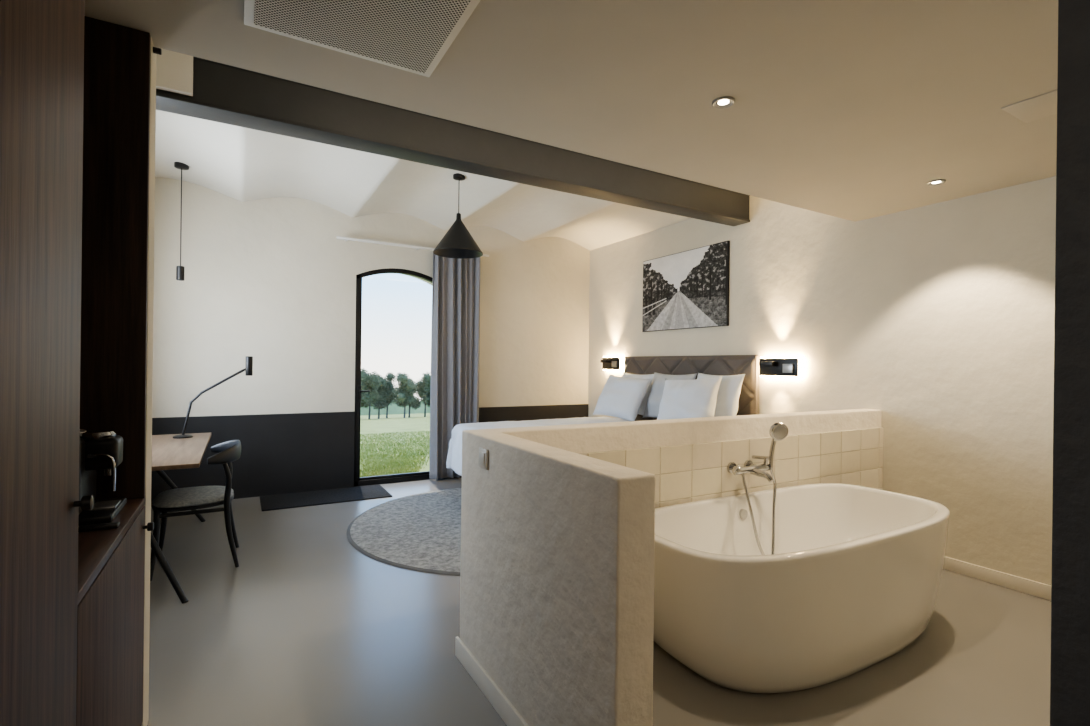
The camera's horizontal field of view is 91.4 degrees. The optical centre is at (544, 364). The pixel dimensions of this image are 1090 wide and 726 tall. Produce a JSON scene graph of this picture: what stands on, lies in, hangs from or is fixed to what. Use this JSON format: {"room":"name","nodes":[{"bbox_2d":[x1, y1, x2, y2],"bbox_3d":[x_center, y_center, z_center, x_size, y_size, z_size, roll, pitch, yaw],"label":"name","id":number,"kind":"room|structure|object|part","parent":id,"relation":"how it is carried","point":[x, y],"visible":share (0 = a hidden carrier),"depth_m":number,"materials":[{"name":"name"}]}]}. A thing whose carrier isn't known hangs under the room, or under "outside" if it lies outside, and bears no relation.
{"room":"hotel room","nodes":[
{"label":"hotel room","id":0,"kind":"room"},
{"bbox_2d":[141,36,155,725],"bbox_3d":[-1.775,-0.271,1.851,0.655,3.300,0.140,1,0,-30],"label":"wall","id":1,"kind":"structure","parent":0,"point":[152,119],"depth_m":2.00,"materials":[{"name":"beige paint"}]},
{"bbox_2d":[153,47,161,54],"bbox_3d":[-1.460,-1.182,2.002,0.025,0.022,0.022,1,0,-30],"label":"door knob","id":2,"kind":"object","parent":1,"relation":"attached to","point":[156,50],"visible":1,"depth_m":2.00,"materials":[{"name":"black metal"}]},
{"bbox_2d":[156,47,192,95],"bbox_3d":[-2.237,-1.659,2.740,0.710,0.355,0.039,1,0,-30],"label":"trim beam casing","id":3,"kind":"structure","parent":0,"point":[174,70],"depth_m":2.86,"materials":[{"name":"white paint"}]},
{"bbox_2d":[152,177,589,417],"bbox_3d":[-1.853,-0.322,6.365,5.510,3.400,0.350,1,0,-30],"label":"wall","id":4,"kind":"structure","parent":0,"point":[271,281],"depth_m":5.69,"materials":[{"name":"beige paint"}]},
{"bbox_2d":[151,404,588,506],"bbox_3d":[-0.750,0.966,4.666,5.260,0.850,3.710,1,0,-30],"label":"wainscoting","id":5,"kind":"structure","parent":4,"relation":"attached to","point":[293,452],"depth_m":5.63,"materials":[{"name":"paint"}]},
{"bbox_2d":[356,213,442,284],"bbox_3d":[-1.775,-1.516,6.401,1.003,1.010,0.350,1,0,-30],"label":"wall","id":6,"kind":"structure","parent":0,"point":[399,228],"depth_m":6.22,"materials":[{"name":"beige paint"}]},
{"bbox_2d":[354,268,432,486],"bbox_3d":[-1.710,0.125,6.255,1.001,2.509,0.127,1,0,-30],"label":"door","id":7,"kind":"structure","parent":6,"relation":"attached to","point":[414,476],"depth_m":6.04,"materials":[{"name":"black metal"}]},
{"bbox_2d":[429,253,479,479],"bbox_3d":[-1.075,0.005,6.499,0.629,2.725,0.131,1,0,-30],"label":"curtain","id":8,"kind":"object","parent":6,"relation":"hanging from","point":[455,331],"visible":0.82,"depth_m":6.45,"materials":[{"name":"fabric"}]},
{"bbox_2d":[336,236,488,256],"bbox_3d":[-1.511,-1.380,6.283,1.800,0.025,0.120,1,0,-30],"label":"rail","id":9,"kind":"object","parent":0,"point":[338,237],"depth_m":6.06,"materials":[{"name":"metal"}]},
{"bbox_2d":[155,110,691,249],"bbox_3d":[-1.083,-1.878,5.124,5.480,0.470,2.590,1,0,-30],"label":"vault","id":10,"kind":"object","parent":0,"point":[242,164],"depth_m":5.14,"materials":[{"name":"white paint"}]},
{"bbox_2d":[174,162,188,280],"bbox_3d":[-3.253,-1.276,4.755,0.110,1.040,0.110,1,0,-30],"label":"pendant light","id":11,"kind":"object","parent":10,"relation":"hanging from","point":[180,270],"visible":1,"depth_m":4.74,"materials":[{"name":"black metal"}]},
{"bbox_2d":[433,173,482,258],"bbox_3d":[-0.803,-1.399,4.948,0.456,0.728,0.456,1,0,-30],"label":"pendant lamp","id":12,"kind":"object","parent":10,"relation":"hanging from","point":[458,243],"visible":1,"depth_m":4.88,"materials":[{"name":"black metal"}]},
{"bbox_2d":[85,0,1057,221],"bbox_3d":[1.294,-1.580,0.901,5.510,0.810,4.695,1,0,-30],"label":"ceiling","id":13,"kind":"structure","parent":0,"point":[845,109],"depth_m":2.21,"materials":[{"name":"paint"}]},
{"bbox_2d":[244,0,479,76],"bbox_3d":[-0.605,-1.189,1.747,0.665,0.016,0.647,1,0,-30],"label":"ceiling vent grille","id":14,"kind":"object","parent":13,"relation":"in","point":[413,36],"depth_m":1.85,"materials":[{"name":"white metal"}]},
{"bbox_2d":[156,56,749,225],"bbox_3d":[-0.325,-1.564,3.976,5.260,0.280,0.200,1,0,-30],"label":"steel beam","id":15,"kind":"structure","parent":13,"relation":"attached to","point":[222,93],"depth_m":3.61,"materials":[{"name":"grey paint"}]},
{"bbox_2d":[712,96,734,108],"bbox_3d":[0.801,-1.176,2.388,0.100,0.009,0.100,1,0,-30],"label":"recessed light","id":16,"kind":"object","parent":13,"relation":"in","point":[724,103],"visible":1,"depth_m":2.39,"materials":[{"name":"metal"}]},
{"bbox_2d":[927,179,945,185],"bbox_3d":[2.482,-1.156,3.375,0.100,0.009,0.100,1,0,-30],"label":"recessed light","id":17,"kind":"object","parent":13,"relation":"in","point":[939,181],"visible":1,"depth_m":3.38,"materials":[{"name":"metal"}]},
{"bbox_2d":[1001,89,1056,122],"bbox_3d":[2.251,-1.161,2.360,0.270,0.006,0.270,1,0,-30],"label":"ceiling hatch","id":18,"kind":"object","parent":13,"relation":"in","point":[1043,105],"depth_m":2.40,"materials":[{"name":"white paint"}]},
{"bbox_2d":[147,476,1050,725],"bbox_3d":[0.401,1.465,2.689,5.800,0.120,8.650,1,0,-30],"label":"floor","id":19,"kind":"structure","parent":0,"point":[309,628],"depth_m":2.60,"materials":[{"name":"grey concrete"}]},
{"bbox_2d":[0,0,153,725],"bbox_3d":[-0.827,0.096,0.229,0.675,2.588,3.618,1,0,-30],"label":"wardrobe","id":20,"kind":"object","parent":19,"relation":"on","point":[75,86],"visible":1,"depth_m":1.06,"materials":[{"name":"brown wood"}]},
{"bbox_2d":[78,522,119,531],"bbox_3d":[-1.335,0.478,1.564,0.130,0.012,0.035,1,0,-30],"label":"serving tray","id":21,"kind":"object","parent":20,"relation":"in","point":[83,528],"visible":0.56,"depth_m":1.56,"materials":[{"name":"black metal"}]},
{"bbox_2d":[79,429,126,525],"bbox_3d":[-1.466,0.345,1.687,0.192,0.273,0.260,1,0,-30],"label":"coffee machine","id":22,"kind":"object","parent":20,"relation":"in","point":[98,449],"visible":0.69,"depth_m":1.67,"materials":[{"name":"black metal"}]},
{"bbox_2d":[151,432,211,603],"bbox_3d":[-2.833,0.994,3.770,0.715,0.767,1.973,1,0,-30],"label":"desk","id":23,"kind":"object","parent":19,"relation":"on","point":[168,453],"visible":0.24,"depth_m":3.65,"materials":[{"name":"brown wood"}]},
{"bbox_2d":[173,356,252,438],"bbox_3d":[-2.845,0.266,4.572,0.578,0.689,0.140,1,0,-30],"label":"desk lamp","id":24,"kind":"object","parent":23,"relation":"on","point":[248,369],"depth_m":4.57,"materials":[{"name":"black metal"}]},
{"bbox_2d":[150,440,240,580],"bbox_3d":[-2.409,0.957,3.697,0.512,0.834,0.565,1,0,-30],"label":"dining chair","id":25,"kind":"object","parent":19,"relation":"on","point":[199,497],"visible":0.96,"depth_m":3.58,"materials":[{"name":"black wood"}]},
{"bbox_2d":[260,484,391,510],"bbox_3d":[-2.271,1.367,5.531,1.210,0.012,0.600,1,0,-30],"label":"doormat","id":26,"kind":"object","parent":19,"relation":"on","point":[329,496],"visible":1,"depth_m":5.48,"materials":[{"name":"black fabric"}]},
{"bbox_2d":[347,488,461,574],"bbox_3d":[-0.406,1.388,4.802,2.594,0.014,2.594,1,0,-30],"label":"round rug","id":27,"kind":"object","parent":19,"relation":"on","point":[421,531],"visible":0.29,"depth_m":4.36,"materials":[{"name":"carpet"}]},
{"bbox_2d":[446,355,758,475],"bbox_3d":[0.502,0.639,5.360,2.402,1.506,2.127,1,0,-30],"label":"bed","id":28,"kind":"object","parent":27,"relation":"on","point":[723,365],"visible":0.23,"depth_m":5.59,"materials":[{"name":"fabric"}]},
{"bbox_2d":[446,417,627,475],"bbox_3d":[0.345,0.865,5.272,2.048,0.508,2.127,1,0,-30],"label":"duvet","id":29,"kind":"object","parent":28,"relation":"on","point":[454,457],"depth_m":5.64,"materials":[{"name":"fabric"}]},
{"bbox_2d":[593,374,650,420],"bbox_3d":[0.880,0.370,6.110,0.325,0.515,0.661,1,0,-38],"label":"pillow","id":30,"kind":"object","parent":28,"relation":"on","point":[620,397],"visible":1,"depth_m":5.98,"materials":[{"name":"fabric"}]},
{"bbox_2d":[622,372,653,414],"bbox_3d":[1.081,0.343,6.362,0.226,0.500,0.640,1,0,-30],"label":"pillow","id":31,"kind":"object","parent":28,"relation":"on","point":[625,375],"visible":0.16,"depth_m":6.14,"materials":[{"name":"fabric"}]},
{"bbox_2d":[642,372,696,417],"bbox_3d":[1.341,0.341,5.774,0.255,0.514,0.660,1,0,-30],"label":"pillow","id":32,"kind":"object","parent":28,"relation":"on","point":[654,398],"visible":0.47,"depth_m":5.84,"materials":[{"name":"grey fabric"}]},
{"bbox_2d":[657,376,722,419],"bbox_3d":[1.393,0.366,5.205,0.316,0.524,0.675,1,0,-42],"label":"pillow","id":33,"kind":"object","parent":28,"relation":"on","point":[697,398],"visible":0.8,"depth_m":5.10,"materials":[{"name":"fabric"}]},
{"bbox_3d":[1.513,0.608,5.937,0.075,1.420,2.010,1,0,-30],"label":"headboard","id":34,"kind":"part","parent":28,"relation":"part of","materials":[{"name":"grey fabric"}]},
{"bbox_2d":[697,373,744,416],"bbox_3d":[1.672,0.340,5.249,0.233,0.519,0.600,1,0,-30],"label":"pillow","id":35,"kind":"object","parent":28,"relation":"on","point":[727,402],"visible":0.47,"depth_m":5.06,"materials":[{"name":"fabric"}]},
{"bbox_2d":[653,483,949,692],"bbox_3d":[1.369,1.106,2.867,1.986,0.621,0.900,1,0,-30],"label":"bathtub","id":36,"kind":"object","parent":19,"relation":"on","point":[852,579],"visible":0.88,"depth_m":2.39,"materials":[{"name":"white ceramic"}]},
{"bbox_2d":[460,409,881,725],"bbox_3d":[1.365,0.875,2.863,3.385,1.083,1.220,1,0,-30],"label":"wall","id":37,"kind":"structure","parent":0,"point":[558,542],"depth_m":1.85,"materials":[{"name":"beige paint"}]},
{"bbox_2d":[479,447,487,469],"bbox_3d":[-0.269,0.404,2.307,0.014,0.085,0.085,1,0,-30],"label":"light switch","id":38,"kind":"object","parent":37,"relation":"attached to","point":[483,453],"visible":1,"depth_m":2.29,"materials":[{"name":"plastic"}]},
{"bbox_2d":[455,636,528,725],"bbox_3d":[-0.054,1.355,2.053,0.154,0.090,1.248,1,0,-30],"label":"baseboard","id":39,"kind":"structure","parent":37,"relation":"attached to","point":[499,701],"depth_m":2.21,"materials":[{"name":"paint"}]},
{"bbox_2d":[578,427,881,502],"bbox_3d":[1.193,0.939,3.303,3.245,0.950,0.006,1,0,-30],"label":"wall tile grout","id":40,"kind":"structure","parent":37,"relation":"attached to","point":[878,427],"depth_m":3.29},
{"bbox_2d":[581,427,882,507],"bbox_3d":[1.196,0.929,3.298,3.242,0.927,0.009,1,0,-30],"label":"wall tiling","id":41,"kind":"structure","parent":37,"relation":"attached to","point":[671,486],"depth_m":3.36,"materials":[{"name":"beige tile"}]},
{"bbox_2d":[727,422,787,554],"bbox_3d":[1.291,0.753,3.208,0.378,0.807,0.244,1,0,-30],"label":"faucet","id":42,"kind":"object","parent":37,"relation":"attached to","point":[778,431],"visible":0.95,"depth_m":3.22,"materials":[{"name":"silver metal"}]},
{"bbox_2d":[588,176,1055,584],"bbox_3d":[2.752,-0.268,4.123,0.250,3.400,8.820,1,0,-30],"label":"wall","id":43,"kind":"structure","parent":0,"point":[938,319],"depth_m":3.90,"materials":[{"name":"beige paint"}]},
{"bbox_2d":[600,356,623,370],"bbox_3d":[0.868,-0.020,7.010,0.139,0.190,0.388,1,0,-30],"label":"wall lamp","id":44,"kind":"object","parent":43,"relation":"attached to","point":[610,363],"visible":0.98,"depth_m":6.96,"materials":[{"name":"black metal"}]},
{"bbox_2d":[642,241,729,331],"bbox_3d":[1.537,-0.834,5.970,0.030,0.865,1.310,1,0,-30],"label":"framed picture","id":45,"kind":"object","parent":43,"relation":"attached to","point":[689,289],"visible":1,"depth_m":5.86,"materials":[{"name":"black paper"}]},
{"bbox_2d":[759,357,803,377],"bbox_3d":[2.119,0.020,4.828,0.139,0.190,0.418,1,0,-30],"label":"wall lamp","id":46,"kind":"object","parent":43,"relation":"attached to","point":[777,367],"visible":1,"depth_m":4.80,"materials":[{"name":"black metal"}]},
{"bbox_2d":[944,557,1050,600],"bbox_3d":[3.073,1.391,3.264,0.014,0.090,1.950,1,0,-30],"label":"baseboard","id":47,"kind":"structure","parent":43,"relation":"attached to","point":[1020,584],"depth_m":3.46,"materials":[{"name":"paint"}]},
{"bbox_2d":[1050,0,1089,725],"bbox_3d":[1.422,0.122,-0.155,0.185,2.590,2.316,1,0,-30],"label":"wall","id":48,"kind":"structure","parent":0,"point":[1070,583],"depth_m":0.78,"materials":[{"name":"black paint"}]},
{"label":"outside","id":49,"kind":"structure","parent":0,"visible":0},
{"bbox_2d":[360,413,429,474],"bbox_3d":[-45.756,11.561,119.778,160.000,21.120,240.000,1,0,-30],"label":"ground","id":50,"kind":"structure","parent":49,"point":[394,423],"depth_m":30.87,"materials":[{"name":"green plant"}]},
{"bbox_2d":[361,368,372,406],"bbox_3d":[-21.493,3.345,62.250,2.715,6.215,3.625,1,0,-37],"label":"tree","id":51,"kind":"object","parent":50,"relation":"on","point":[365,397],"visible":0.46,"depth_m":61.38,"materials":[{"name":"green plant"}]},
{"bbox_2d":[361,371,380,418],"bbox_3d":[-20.743,3.582,62.703,2.895,5.720,3.311,1,0,-30],"label":"tree","id":52,"kind":"object","parent":50,"relation":"on","point":[373,381],"visible":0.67,"depth_m":62.20,"materials":[{"name":"green plant"}]},
{"bbox_2d":[371,373,391,418],"bbox_3d":[-20.407,3.825,65.672,3.151,5.674,2.768,1,0,43],"label":"tree","id":53,"kind":"object","parent":50,"relation":"on","point":[382,403],"visible":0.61,"depth_m":65.06,"materials":[{"name":"green plant"}]},
{"bbox_2d":[378,372,396,417],"bbox_3d":[-19.912,3.812,66.688,2.817,5.858,3.467,1,0,-15],"label":"tree","id":54,"kind":"object","parent":50,"relation":"on","point":[390,377],"visible":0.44,"depth_m":66.26,"materials":[{"name":"green plant"}]},
{"bbox_2d":[360,430,429,476],"bbox_3d":[-5.165,2.180,15.089,4.784,1.478,17.529,1,0,-7],"label":"grass tufts","id":55,"kind":"object","parent":50,"relation":"on","point":[383,467],"visible":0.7,"depth_m":11.29,"materials":[{"name":"green plant"}]},
{"bbox_2d":[360,400,429,415],"bbox_3d":[-47.925,9.913,123.595,160.000,5.843,2.000,1,0,-30],"label":"treeline","id":56,"kind":"object","parent":50,"relation":"on","point":[393,408],"visible":0.04,"depth_m":130.08,"materials":[{"name":"green plant"}]},
{"bbox_2d":[390,372,417,417],"bbox_3d":[-17.278,3.703,65.136,3.093,5.648,3.378,1,0,-30],"label":"tree","id":57,"kind":"object","parent":50,"relation":"on","point":[401,396],"visible":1,"depth_m":64.51,"materials":[{"name":"green plant"}]},
{"bbox_2d":[408,379,420,416],"bbox_3d":[-17.311,4.192,67.666,2.812,5.064,3.086,1,0,-26],"label":"tree","id":58,"kind":"object","parent":50,"relation":"on","point":[416,406],"visible":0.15,"depth_m":67.17,"materials":[{"name":"green plant"}]},
{"bbox_2d":[414,372,430,416],"bbox_3d":[-15.159,3.708,66.790,3.115,5.776,2.802,1,0,15],"label":"tree","id":59,"kind":"object","parent":50,"relation":"on","point":[423,389],"visible":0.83,"depth_m":66.06,"materials":[{"name":"green plant"}]}
]}

